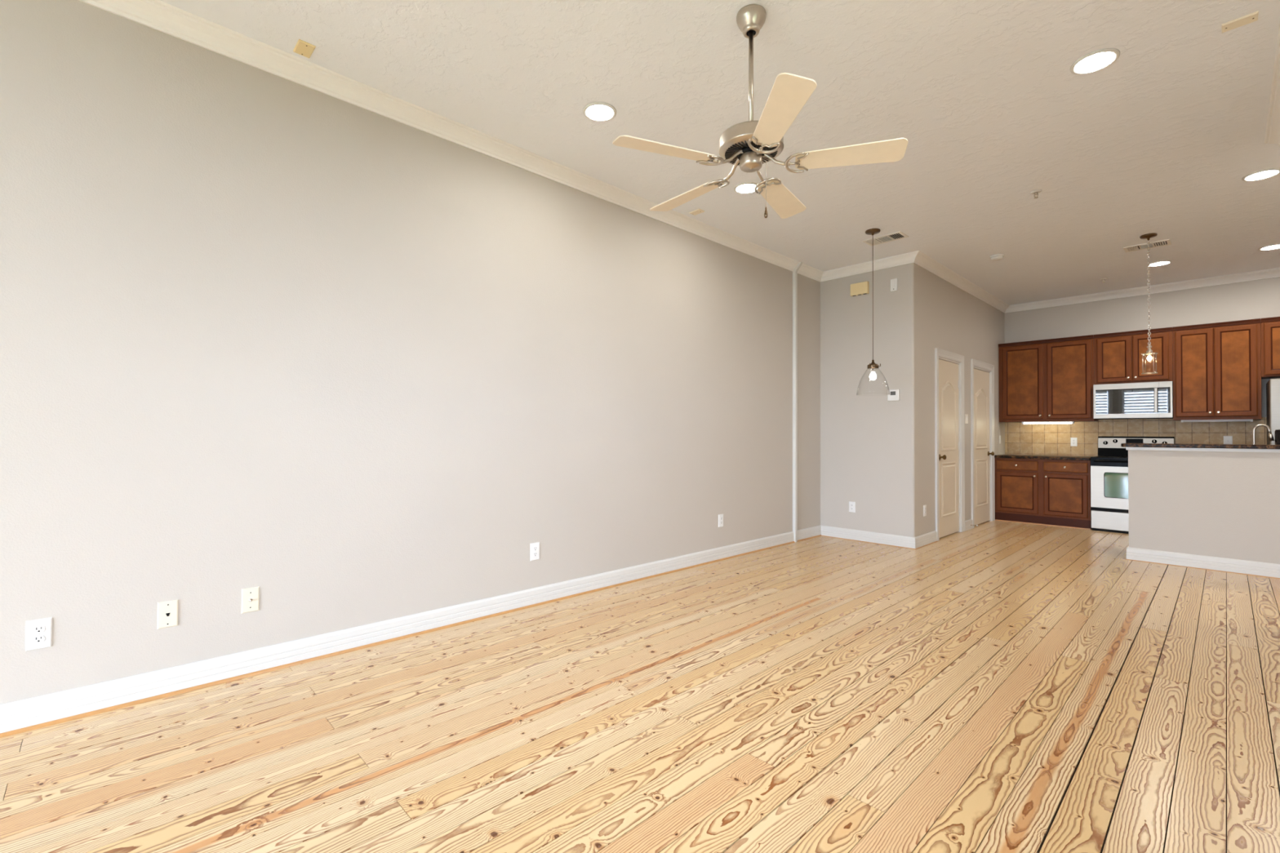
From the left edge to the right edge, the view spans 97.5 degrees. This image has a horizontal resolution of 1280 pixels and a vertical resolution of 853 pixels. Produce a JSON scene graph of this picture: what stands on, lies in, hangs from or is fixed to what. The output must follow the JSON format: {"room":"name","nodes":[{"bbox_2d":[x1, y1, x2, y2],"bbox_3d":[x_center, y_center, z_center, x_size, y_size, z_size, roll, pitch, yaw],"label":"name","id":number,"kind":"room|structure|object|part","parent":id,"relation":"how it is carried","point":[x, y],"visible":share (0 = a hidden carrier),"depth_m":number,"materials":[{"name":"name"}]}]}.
{"room":"empty living room","nodes":[
{"label":"empty living room","id":0,"kind":"room"},
{"bbox_2d":[0,0,820,704],"bbox_3d":[-0.382,-0.249,4.293,14.020,3.170,0.120,1,-1,-44],"label":"wall","id":1,"kind":"structure","parent":0,"point":[345,362],"depth_m":2.92,"materials":[{"name":"paint"}]},
{"bbox_2d":[25,617,52,651],"bbox_3d":[-2.410,0.833,2.251,0.072,0.118,0.009,1,-1,-44],"label":"wall outlet","id":2,"kind":"object","parent":1,"relation":"attached to","point":[38,634],"visible":1,"depth_m":2.25,"materials":[{"name":"white plastic"}]},
{"bbox_2d":[32,635,44,643],"bbox_3d":[-2.409,0.853,2.249,0.034,0.028,0.003,1,-1,-44],"label":"receptacle","id":3,"kind":"object","parent":2,"relation":"attached to","point":[36,638],"depth_m":2.25,"materials":[{"name":"white plastic"}]},
{"bbox_2d":[32,625,44,633],"bbox_3d":[-2.409,0.814,2.250,0.034,0.028,0.003,1,-1,-44],"label":"receptacle","id":4,"kind":"object","parent":2,"relation":"attached to","point":[36,628],"depth_m":2.25,"materials":[{"name":"white plastic"}]},
{"bbox_2d":[156,599,178,629],"bbox_3d":[-2.124,0.845,2.526,0.072,0.118,0.007,1,-1,-44],"label":"plate","id":5,"kind":"object","parent":1,"relation":"attached to","point":[167,611],"visible":1,"depth_m":2.52,"materials":[{"name":"beige plastic"}]},
{"bbox_2d":[240,586,259,613],"bbox_3d":[-1.897,0.847,2.736,0.072,0.118,0.018,1,-1,-44],"label":"cable plate","id":6,"kind":"object","parent":1,"relation":"attached to","point":[250,596],"visible":1,"depth_m":2.74,"materials":[{"name":"beige plastic"}]},
{"bbox_2d":[0,524,821,733],"bbox_3d":[-1.597,1.155,3.021,10.300,0.118,0.018,1,-1,-44],"label":"baseboard","id":7,"kind":"structure","parent":1,"relation":"attached to","point":[19,714],"depth_m":2.91,"materials":[{"name":"white wood"}]},
{"bbox_2d":[0,534,821,737],"bbox_3d":[-1.593,1.207,3.003,10.282,0.013,0.013,1,-1,-44],"label":"trim","id":8,"kind":"structure","parent":1,"relation":"attached to","point":[223,681],"depth_m":2.90,"materials":[{"name":"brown wood"}]},
{"bbox_2d":[79,0,823,281],"bbox_3d":[-1.561,-1.812,3.036,10.300,0.088,0.086,1,-1,-44],"label":"trim","id":9,"kind":"structure","parent":1,"relation":"attached to","point":[157,15],"depth_m":3.17,"materials":[{"name":"paint"}]},
{"bbox_2d":[530,542,539,560],"bbox_3d":[-0.723,0.862,3.867,0.072,0.118,0.009,1,-1,-44],"label":"wall outlet","id":10,"kind":"object","parent":1,"relation":"attached to","point":[535,547],"visible":1,"depth_m":3.86,"materials":[{"name":"white plastic"}]},
{"bbox_2d":[718,514,723,527],"bbox_3d":[0.765,0.887,5.291,0.072,0.118,0.009,1,-1,-44],"label":"wall outlet","id":11,"kind":"object","parent":1,"relation":"attached to","point":[720,516],"visible":1,"depth_m":5.28,"materials":[{"name":"white plastic"}]},
{"bbox_2d":[792,262,802,542],"bbox_3d":[1.729,-0.266,6.163,0.040,3.070,0.100,1,-1,-44],"label":"cable raceway","id":12,"kind":"object","parent":1,"relation":"attached to","point":[797,268],"visible":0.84,"depth_m":6.17,"materials":[{"name":"grey paint"}]},
{"bbox_2d":[0,520,1279,852],"bbox_3d":[1.382,1.268,2.424,13.780,0.100,5.000,1,-1,-44],"label":"floor","id":13,"kind":"structure","parent":0,"point":[991,686],"depth_m":2.26,"materials":[{"name":"brown wood"}]},
{"bbox_2d":[994,457,1091,529],"bbox_3d":[5.490,0.869,7.624,0.638,0.868,1.058,1,-1,-44],"label":"base cabinet","id":14,"kind":"object","parent":13,"relation":"on","point":[1038,491],"visible":0.99,"depth_m":7.40,"materials":[{"name":"brown wood"}]},
{"bbox_3d":[5.112,0.528,7.622,0.020,0.124,0.478,1,-1,-44],"label":"drawer","id":15,"kind":"part","parent":14,"relation":"part of","materials":[{"name":"brown wood"}]},
{"bbox_3d":[5.111,0.891,7.617,0.020,0.542,0.478,1,-1,-44],"label":"cabinet door","id":16,"kind":"part","parent":14,"relation":"part of","materials":[{"name":"brown wood"}]},
{"bbox_2d":[994,453,1093,460],"bbox_3d":[5.497,0.417,7.635,0.621,0.036,1.061,1,-1,-44],"label":"countertop","id":17,"kind":"structure","parent":14,"relation":"on","point":[1006,455],"depth_m":7.44,"materials":[{"name":"brown stone"}]},
{"bbox_3d":[5.480,0.524,7.237,0.020,0.124,0.458,1,-1,-44],"label":"drawer","id":18,"kind":"part","parent":14,"relation":"part of","materials":[{"name":"brown wood"}]},
{"bbox_3d":[5.479,0.887,7.233,0.020,0.542,0.458,1,-1,-44],"label":"cabinet door","id":19,"kind":"part","parent":14,"relation":"part of","materials":[{"name":"brown wood"}]},
{"bbox_2d":[1090,436,1174,533],"bbox_3d":[6.097,0.711,6.951,0.683,1.172,0.736,1,-1,-44],"label":"range","id":20,"kind":"object","parent":13,"relation":"on","point":[1108,469],"visible":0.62,"depth_m":6.92,"materials":[{"name":"metal"}]},
{"bbox_3d":[5.897,0.746,6.760,0.026,0.512,0.736,1,-1,-44],"label":"oven door","id":21,"kind":"part","parent":20,"relation":"part of","materials":[{"name":"metal"}]},
{"bbox_2d":[1090,456,1128,460],"bbox_3d":[6.090,0.397,6.947,0.565,0.031,0.736,1,-1,-44],"label":"cooktop","id":22,"kind":"object","parent":20,"relation":"in","point":[1095,458],"depth_m":6.92,"materials":[{"name":"black glass"}]},
{"bbox_3d":[5.896,1.154,6.754,0.026,0.219,0.736,1,-1,-44],"label":"storage drawer","id":23,"kind":"part","parent":20,"relation":"part of","materials":[{"name":"metal"}]},
{"bbox_3d":[6.115,1.282,6.963,0.605,0.030,0.716,1,-1,-44],"label":"kick plate","id":24,"kind":"part","parent":20,"relation":"part of","materials":[{"name":"white metal"}]},
{"bbox_3d":[5.872,0.425,6.739,0.059,0.022,0.660,1,-1,-44],"label":"oven handle","id":25,"kind":"part","parent":20,"relation":"part of","materials":[{"name":"black metal"}]},
{"bbox_3d":[6.299,0.213,7.149,0.020,0.130,0.724,1,-1,-44],"label":"control panel","id":26,"kind":"part","parent":20,"relation":"part of","materials":[{"name":"metal"}]},
{"bbox_2d":[1266,378,1279,444],"bbox_3d":[7.148,0.393,5.773,0.761,1.785,0.910,1,-1,-44],"label":"refrigerator","id":27,"kind":"object","parent":13,"relation":"on","point":[1273,385],"visible":0.43,"depth_m":5.88,"materials":[{"name":"metal"}]},
{"bbox_3d":[5.799,0.833,4.803,0.600,0.868,2.280,1,-1,-44],"label":"base cabinet","id":28,"kind":"object","parent":13,"relation":"on","visible":0},
{"bbox_3d":[5.809,0.380,4.818,0.637,0.036,2.317,1,-1,-44],"label":"countertop","id":29,"kind":"structure","parent":28,"relation":"on","visible":0},
{"bbox_2d":[1252,423,1274,444],"bbox_3d":[5.617,0.171,5.070,0.136,0.388,0.154,1,-1,-44],"label":"kitchen faucet","id":30,"kind":"object","parent":29,"relation":"on","point":[1270,435],"visible":0.62,"depth_m":5.10,"materials":[{"name":"silver metal"}]},
{"bbox_2d":[1274,429,1279,444],"bbox_3d":[5.744,0.196,5.016,0.096,0.337,0.096,1,-1,-44],"label":"canister","id":31,"kind":"object","parent":29,"relation":"on","point":[1277,433],"visible":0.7,"depth_m":5.02,"materials":[{"name":"black metal"}]},
{"bbox_2d":[160,0,1279,305],"bbox_3d":[1.395,-1.912,2.466,14.020,0.120,5.240,1,-1,-44],"label":"ceiling","id":32,"kind":"structure","parent":0,"point":[988,105],"depth_m":3.20,"materials":[{"name":"white paint"}]},
{"bbox_2d":[293,39,315,57],"bbox_3d":[-1.651,-1.855,2.761,0.072,0.010,0.114,1,-1,-44],"label":"blank plate","id":33,"kind":"object","parent":32,"relation":"attached to","point":[305,49],"visible":1,"depth_m":2.75,"materials":[{"name":"beige plastic"}]},
{"bbox_2d":[582,102,616,121],"bbox_3d":[-0.236,-1.843,3.294,0.196,0.009,0.196,1,-1,-44],"label":"recessed light","id":34,"kind":"object","parent":32,"relation":"in","point":[594,111],"visible":1,"depth_m":3.28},
{"bbox_2d":[688,208,704,215],"bbox_3d":[0.483,-1.820,4.769,0.072,0.010,0.114,1,-1,-44],"label":"blank plate","id":35,"kind":"object","parent":32,"relation":"attached to","point":[697,211],"visible":1,"depth_m":4.75,"materials":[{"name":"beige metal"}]},
{"bbox_2d":[733,182,759,194],"bbox_3d":[0.819,-1.825,4.303,0.196,0.009,0.196,1,-1,-44],"label":"recessed light","id":36,"kind":"object","parent":32,"relation":"in","point":[745,188],"visible":0.86,"depth_m":4.30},
{"bbox_2d":[612,4,907,218],"bbox_3d":[0.483,-1.392,2.556,1.240,0.925,1.211,1,-1,-44],"label":"ceiling fan","id":37,"kind":"object","parent":32,"relation":"hanging from","point":[749,144],"visible":1,"depth_m":2.42,"materials":[{"name":"beige wood"}]},
{"bbox_3d":[0.110,-1.168,2.369,0.448,0.006,0.140,1,11,-21],"label":"fan blade","id":38,"kind":"part","parent":37,"relation":"part of","materials":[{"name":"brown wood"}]},
{"bbox_3d":[0.235,-1.161,2.842,0.140,0.006,0.448,-15,9,-38],"label":"fan blade","id":39,"kind":"part","parent":37,"relation":"part of","materials":[{"name":"beige wood"}]},
{"bbox_3d":[0.557,-1.085,2.506,0.015,0.211,0.003,0,-1,5],"label":"pull chain","id":40,"kind":"part","parent":37,"relation":"part of","materials":[{"name":"silver metal"}]},
{"bbox_3d":[0.723,-1.159,2.869,0.140,0.006,0.448,-14,-8,32],"label":"fan blade","id":41,"kind":"part","parent":37,"relation":"part of","materials":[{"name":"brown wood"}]},
{"bbox_3d":[0.522,-1.170,2.104,0.140,0.006,0.448,12,-1,-3],"label":"fan blade","id":42,"kind":"part","parent":37,"relation":"part of","materials":[{"name":"beige wood"}]},
{"bbox_3d":[0.900,-1.164,2.414,0.448,0.006,0.140,0,-13,15],"label":"fan blade","id":43,"kind":"part","parent":37,"relation":"part of","materials":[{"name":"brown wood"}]},
{"bbox_2d":[856,228,889,395],"bbox_3d":[2.153,-1.052,5.189,0.290,1.522,0.290,1,-1,-44],"label":"pendant light","id":44,"kind":"object","parent":32,"relation":"hanging from","point":[873,365],"visible":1,"depth_m":5.18,"materials":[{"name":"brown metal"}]},
{"bbox_3d":[2.153,-1.191,5.190,0.005,1.173,0.005,0,-1,24],"label":"cord","id":45,"kind":"part","parent":44,"relation":"part of","materials":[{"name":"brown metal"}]},
{"bbox_3d":[2.150,-0.467,5.181,0.060,0.079,0.060,1,-1,-44],"label":"bulb","id":46,"kind":"part","parent":44,"relation":"part of","materials":[{"name":"white glass"}]},
{"bbox_2d":[862,231,908,246],"bbox_3d":[2.360,-1.803,5.404,0.200,0.012,0.360,1,-1,-44],"label":"ceiling vent","id":47,"kind":"object","parent":32,"relation":"in","point":[897,235],"visible":0.98,"depth_m":5.39,"materials":[{"name":"metal"}]},
{"bbox_2d":[989,253,1004,261],"bbox_3d":[3.757,-1.774,5.911,0.136,0.045,0.136,1,-1,-44],"label":"smoke detector","id":48,"kind":"object","parent":32,"relation":"attached to","point":[996,257],"visible":1,"depth_m":5.87,"materials":[{"name":"white plastic"}]},
{"bbox_2d":[1030,189,1041,198],"bbox_3d":[3.067,-1.796,4.348,0.074,0.049,0.074,1,-1,-44],"label":"sprinkler","id":49,"kind":"object","parent":32,"relation":"attached to","point":[1036,192],"visible":1,"depth_m":4.34,"materials":[{"name":"silver metal"}]},
{"bbox_2d":[1070,48,1119,74],"bbox_3d":[2.295,-1.839,2.834,0.196,0.009,0.196,1,-1,-44],"label":"recessed light","id":50,"kind":"object","parent":32,"relation":"in","point":[1099,60],"visible":1,"depth_m":2.83,"materials":[{"name":"white plastic"}]},
{"bbox_2d":[1123,239,1171,252],"bbox_3d":[5.034,-1.790,5.576,0.200,0.012,0.340,1,-1,-44],"label":"ceiling vent","id":51,"kind":"object","parent":32,"relation":"in","point":[1163,242],"visible":0.99,"depth_m":5.57,"materials":[{"name":"metal"}]},
{"bbox_2d":[1139,232,1157,373],"bbox_3d":[4.784,-1.149,5.276,0.124,1.304,0.124,1,-1,-44],"label":"pendant light","id":52,"kind":"object","parent":32,"relation":"hanging from","point":[1148,236],"visible":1,"depth_m":5.27,"materials":[{"name":"brown metal"}]},
{"bbox_3d":[4.784,-1.261,5.278,0.018,1.000,0.018,0,-1,1],"label":"chain","id":53,"kind":"part","parent":52,"relation":"part of","materials":[{"name":"silver metal"}]},
{"bbox_3d":[4.782,-0.591,5.269,0.112,0.189,0.112,1,-1,-44],"label":"wire frame","id":54,"kind":"part","parent":52,"relation":"part of","materials":[{"name":"silver metal"}]},
{"bbox_2d":[1146,343,1152,355],"bbox_3d":[4.782,-0.721,5.271,0.044,0.120,0.044,1,-1,-44],"label":"socket","id":55,"kind":"object","parent":52,"relation":"attached to","point":[1148,346],"depth_m":5.26,"materials":[{"name":"silver metal"}]},
{"bbox_3d":[4.782,-0.637,5.270,0.036,0.052,0.036,1,-1,-44],"label":"bulb","id":56,"kind":"part","parent":52,"relation":"part of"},
{"bbox_2d":[1147,260,1172,266],"bbox_3d":[5.683,-1.781,6.141,0.196,0.009,0.196,1,-1,-44],"label":"recessed light","id":57,"kind":"object","parent":32,"relation":"in","point":[1163,262],"visible":0.96,"depth_m":6.12,"materials":[{"name":"white plastic"}]},
{"bbox_2d":[1221,10,1258,32],"bbox_3d":[2.732,-1.841,2.558,0.072,0.010,0.114,1,-1,-44],"label":"blank plate","id":58,"kind":"object","parent":32,"relation":"attached to","point":[1250,18],"visible":1,"depth_m":2.55,"materials":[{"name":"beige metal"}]},
{"bbox_2d":[1241,168,1279,181],"bbox_3d":[4.487,-1.814,4.051,0.196,0.009,0.196,1,-1,-44],"label":"recessed light","id":59,"kind":"object","parent":32,"relation":"in","point":[1264,174],"visible":1,"depth_m":4.05,"materials":[{"name":"white plastic"}]},
{"bbox_2d":[1258,244,1279,250],"bbox_3d":[6.306,-1.786,5.592,0.196,0.009,0.196,1,-1,-44],"label":"recessed light","id":60,"kind":"object","parent":32,"relation":"in","point":[1273,246],"visible":1,"depth_m":5.61,"materials":[{"name":"white plastic"}]},
{"bbox_2d":[820,262,1004,537],"bbox_3d":[3.743,-0.191,7.431,3.480,3.170,1.054,1,-1,-44],"label":"wall","id":61,"kind":"structure","parent":0,"point":[877,454],"depth_m":6.22,"materials":[{"name":"paint"}]},
{"bbox_2d":[848,501,855,512],"bbox_3d":[2.383,0.904,6.310,0.009,0.118,0.072,1,-1,-44],"label":"wall outlet","id":62,"kind":"object","parent":61,"relation":"attached to","point":[851,504],"visible":1,"depth_m":6.30,"materials":[{"name":"white plastic"}]},
{"bbox_2d":[850,280,869,296],"bbox_3d":[2.448,-1.533,6.258,0.045,0.134,0.200,1,-1,-44],"label":"door chime","id":63,"kind":"object","parent":61,"relation":"attached to","point":[860,288],"visible":1,"depth_m":6.23,"materials":[{"name":"beige plastic"}]},
{"bbox_2d":[820,524,915,549],"bbox_3d":[2.481,1.213,6.196,0.018,0.118,1.072,1,-1,-44],"label":"baseboard","id":64,"kind":"structure","parent":61,"relation":"attached to","point":[856,535],"depth_m":6.15,"materials":[{"name":"white wood"}]},
{"bbox_2d":[820,250,919,281],"bbox_3d":[2.492,-1.754,6.187,0.086,0.088,1.140,1,-1,-44],"label":"trim","id":65,"kind":"structure","parent":61,"relation":"attached to","point":[907,258],"depth_m":6.16,"materials":[{"name":"paint"}]},
{"bbox_2d":[887,389,899,400],"bbox_3d":[2.702,-0.334,5.984,0.028,0.120,0.120,1,-1,-44],"label":"thermostat","id":66,"kind":"object","parent":61,"relation":"attached to","point":[892,394],"visible":1,"depth_m":5.97,"materials":[{"name":"white plastic"}]},
{"bbox_2d":[890,278,897,291],"bbox_3d":[2.713,-1.512,6.000,0.018,0.130,0.072,1,-1,-44],"label":"fire alarm","id":67,"kind":"object","parent":61,"relation":"attached to","point":[894,286],"visible":1,"depth_m":5.99,"materials":[{"name":"white plastic"}]},
{"bbox_2d":[923,504,926,516],"bbox_3d":[3.065,0.905,6.035,0.072,0.118,0.009,1,-1,-44],"label":"wall outlet","id":68,"kind":"object","parent":61,"relation":"attached to","point":[924,506],"visible":1,"depth_m":6.02,"materials":[{"name":"white plastic"}]},
{"bbox_2d":[914,530,937,549],"bbox_3d":[3.067,1.214,6.028,0.633,0.118,0.018,1,-1,-44],"label":"baseboard","id":69,"kind":"structure","parent":61,"relation":"attached to","point":[921,540],"depth_m":6.01,"materials":[{"name":"white wood"}]},
{"bbox_2d":[934,347,964,541],"bbox_3d":[3.619,0.205,6.614,0.950,2.155,0.169,1,-1,-44],"label":"door","id":70,"kind":"structure","parent":61,"relation":"in","point":[949,423],"depth_m":6.61,"materials":[{"name":"paint"}]},
{"bbox_3d":[3.433,0.348,6.366,0.066,0.066,0.071,1,-1,-44],"label":"knob","id":71,"kind":"part","parent":70,"relation":"part of","materials":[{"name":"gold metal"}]},
{"bbox_2d":[913,250,1009,313],"bbox_3d":[4.113,-1.736,7.010,3.566,0.088,0.086,1,-1,-44],"label":"trim","id":72,"kind":"structure","parent":61,"relation":"attached to","point":[922,260],"depth_m":6.71,"materials":[{"name":"paint"}]},
{"bbox_2d":[964,413,968,423],"bbox_3d":[4.085,-0.095,7.021,0.105,0.118,0.010,1,-1,-44],"label":"light switch","id":73,"kind":"object","parent":61,"relation":"attached to","point":[966,415],"visible":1,"depth_m":7.01,"materials":[{"name":"paint"}]},
{"bbox_2d":[964,519,973,531],"bbox_3d":[4.098,1.231,7.014,0.320,0.118,0.018,1,-1,-44],"label":"baseboard","id":74,"kind":"structure","parent":61,"relation":"in","point":[967,523],"depth_m":7.01,"materials":[{"name":"white wood"}]},
{"bbox_2d":[970,358,995,528],"bbox_3d":[4.544,0.220,7.499,0.970,2.155,0.169,1,-1,-44],"label":"door","id":75,"kind":"structure","parent":61,"relation":"in","point":[982,374],"depth_m":7.50,"materials":[{"name":"paint"}]},
{"bbox_3d":[4.804,0.371,7.679,0.066,0.066,0.071,1,-1,-44],"label":"knob","id":76,"kind":"part","parent":75,"relation":"part of","materials":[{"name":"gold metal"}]},
{"bbox_2d":[998,422,1004,454],"bbox_3d":[5.230,0.170,8.119,0.348,0.467,0.003,1,-1,-44],"label":"backsplash","id":77,"kind":"structure","parent":61,"relation":"attached to","point":[1001,424],"depth_m":8.12,"materials":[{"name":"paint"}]},
{"bbox_2d":[1004,276,1279,456],"bbox_3d":[6.449,-0.183,7.207,0.120,3.170,5.120,1,-1,-44],"label":"wall","id":78,"kind":"structure","parent":0,"point":[1255,299],"depth_m":7.09,"materials":[{"name":"paint"}]},
{"bbox_2d":[998,334,1097,422],"bbox_3d":[5.600,-0.623,7.739,0.378,1.113,1.065,1,-1,-44],"label":"upper cabinet","id":79,"kind":"object","parent":78,"relation":"attached to","point":[1050,380],"visible":1,"depth_m":7.60,"materials":[{"name":"brown wood"}]},
{"bbox_3d":[5.322,-0.612,7.813,0.020,1.020,0.475,1,-1,-44],"label":"cabinet door","id":80,"kind":"part","parent":79,"relation":"part of","materials":[{"name":"brown wood"}]},
{"bbox_3d":[5.494,-1.159,7.642,0.022,0.045,1.065,1,-1,-44],"label":"moulding","id":81,"kind":"part","parent":79,"relation":"part of","materials":[{"name":"wood"}]},
{"bbox_2d":[1022,421,1075,424],"bbox_3d":[5.572,-0.051,7.674,0.078,0.034,0.580,1,-1,-44],"label":"light","id":82,"kind":"object","parent":79,"relation":"attached to","point":[1037,422],"visible":0.99,"depth_m":7.62,"materials":[{"name":"white plastic"}]},
{"bbox_3d":[5.681,-0.615,7.439,0.020,1.020,0.472,1,-1,-44],"label":"cabinet door","id":83,"kind":"part","parent":79,"relation":"part of","materials":[{"name":"brown wood"}]},
{"bbox_2d":[1070,437,1077,446],"bbox_3d":[5.912,0.210,7.651,0.009,0.118,0.072,1,-1,-44],"label":"wall outlet","id":84,"kind":"object","parent":78,"relation":"attached to","point":[1073,441],"visible":1,"depth_m":7.65,"materials":[{"name":"white plastic"}]},
{"bbox_2d":[1093,327,1173,384],"bbox_3d":[6.226,-0.862,7.090,0.378,0.647,0.738,1,-1,-44],"label":"upper cabinet","id":85,"kind":"object","parent":78,"relation":"attached to","point":[1117,357],"visible":0.99,"depth_m":6.99,"materials":[{"name":"brown wood"}]},
{"bbox_3d":[6.000,-0.845,7.109,0.020,0.567,0.334,1,-1,-44],"label":"cabinet door","id":86,"kind":"part","parent":85,"relation":"part of","materials":[{"name":"brown wood"}]},
{"bbox_2d":[1093,381,1173,419],"bbox_3d":[6.200,-0.316,7.059,0.419,0.438,0.736,1,-1,-44],"label":"microwave","id":87,"kind":"object","parent":85,"relation":"attached to","point":[1146,400],"visible":1,"depth_m":6.92,"materials":[{"name":"metal"}]},
{"bbox_3d":[6.050,-0.314,6.982,0.017,0.309,0.596,1,-1,-44],"label":"door glass","id":88,"kind":"part","parent":87,"relation":"part of","materials":[{"name":"black glass"}]},
{"bbox_3d":[6.218,-0.316,6.766,0.040,0.294,0.034,1,-1,-44],"label":"door handle","id":89,"kind":"part","parent":87,"relation":"part of","materials":[{"name":"metal"}]},
{"bbox_3d":[6.290,-0.316,6.729,0.018,0.309,0.097,1,-1,-44],"label":"touch glass","id":90,"kind":"part","parent":87,"relation":"part of","materials":[{"name":"black glass"}]},
{"bbox_3d":[6.297,-0.323,6.723,0.022,0.432,0.116,1,-1,-44],"label":"control panel","id":91,"kind":"part","parent":87,"relation":"part of","materials":[{"name":"metal"}]},
{"bbox_3d":[6.119,-1.165,6.990,0.022,0.045,0.738,1,-1,-44],"label":"moulding","id":92,"kind":"part","parent":85,"relation":"part of","materials":[{"name":"wood"}]},
{"bbox_3d":[6.237,-0.847,6.861,0.020,0.567,0.329,1,-1,-44],"label":"cabinet door","id":93,"kind":"part","parent":85,"relation":"part of","materials":[{"name":"brown wood"}]},
{"bbox_2d":[1004,417,1266,456],"bbox_3d":[6.253,0.150,7.311,0.012,0.495,2.586,1,-1,-44],"label":"backsplash","id":94,"kind":"structure","parent":78,"relation":"attached to","point":[1042,439],"depth_m":7.38,"materials":[{"name":"tile"}]},
{"bbox_2d":[1004,267,1279,312],"bbox_3d":[6.704,-1.729,6.819,0.086,0.088,3.946,1,-1,-44],"label":"trim","id":95,"kind":"structure","parent":78,"relation":"attached to","point":[1272,273],"depth_m":7.07,"materials":[{"name":"paint"}]},
{"bbox_2d":[1172,318,1261,420],"bbox_3d":[6.726,-0.634,6.563,0.378,1.113,0.708,1,-1,-44],"label":"upper cabinet","id":96,"kind":"object","parent":78,"relation":"attached to","point":[1217,366],"visible":1,"depth_m":6.44,"materials":[{"name":"brown wood"}]},
{"bbox_3d":[6.499,-0.624,6.584,0.020,1.020,0.318,1,-1,-44],"label":"cabinet door","id":97,"kind":"part","parent":96,"relation":"part of","materials":[{"name":"brown wood"}]},
{"bbox_3d":[6.620,-1.170,6.466,0.022,0.045,0.708,1,-1,-44],"label":"moulding","id":98,"kind":"part","parent":96,"relation":"part of","materials":[{"name":"wood"}]},
{"bbox_2d":[1181,419,1253,422],"bbox_3d":[6.682,-0.066,6.515,0.078,0.026,0.580,1,-1,-44],"label":"light","id":99,"kind":"object","parent":96,"relation":"attached to","point":[1187,420],"visible":0.98,"depth_m":6.50,"materials":[{"name":"paint"}]},
{"bbox_3d":[6.729,-0.626,6.344,0.020,1.020,0.333,1,-1,-44],"label":"cabinet door","id":100,"kind":"part","parent":96,"relation":"part of","materials":[{"name":"brown wood"}]},
{"bbox_2d":[1223,435,1232,444],"bbox_3d":[6.916,0.171,6.604,0.008,0.118,0.074,1,-1,-44],"label":"wall outlet","id":101,"kind":"object","parent":78,"relation":"attached to","point":[1227,439],"visible":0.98,"depth_m":6.60,"materials":[{"name":"paint"}]},
{"bbox_2d":[1260,316,1279,378],"bbox_3d":[7.310,-0.873,5.957,0.378,0.647,0.973,1,-1,-44],"label":"upper cabinet","id":102,"kind":"object","parent":78,"relation":"attached to","point":[1269,326],"visible":0.93,"depth_m":6.15,"materials":[{"name":"brown wood"}]},
{"bbox_3d":[7.203,-1.176,5.858,0.022,0.045,0.973,1,-1,-44],"label":"moulding","id":103,"kind":"part","parent":102,"relation":"part of","materials":[{"name":"wood"}]},
{"bbox_2d":[1128,447,1279,564],"bbox_3d":[5.523,0.776,4.558,0.120,1.174,2.348,1,-1,-44],"label":"wall","id":104,"kind":"structure","parent":0,"point":[1211,504],"depth_m":4.99,"materials":[{"name":"paint"}]},
{"bbox_2d":[1120,443,1279,448],"bbox_3d":[5.560,0.172,4.635,0.355,0.033,2.396,1,-1,-44],"label":"countertop","id":105,"kind":"structure","parent":104,"relation":"on","point":[1126,445],"depth_m":4.99,"materials":[{"name":"stone"}]},
{"bbox_2d":[1124,546,1279,578],"bbox_3d":[5.465,1.203,4.511,0.018,0.118,2.366,1,-1,-44],"label":"baseboard","id":106,"kind":"structure","parent":104,"relation":"attached to","point":[1258,568],"depth_m":4.97,"materials":[{"name":"white wood"}]},
{"bbox_2d":[1125,447,1279,453],"bbox_3d":[5.472,0.203,4.524,0.014,0.030,2.362,1,-1,-44],"label":"trim","id":107,"kind":"structure","parent":104,"relation":"attached to","point":[1175,449],"depth_m":4.98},
{"bbox_3d":[1.115,-0.306,-0.371,9.490,3.170,1.550,1,-1,-44],"label":"wall","id":108,"kind":"structure","parent":0,"visible":0},
{"bbox_2d":[1264,22,1279,145],"bbox_3d":[0.587,-1.840,0.270,9.576,0.088,0.086,1,-1,-44],"label":"trim","id":109,"kind":"structure","parent":108,"relation":"attached to","point":[1272,131],"depth_m":3.19,"materials":[{"name":"paint"}]}
]}

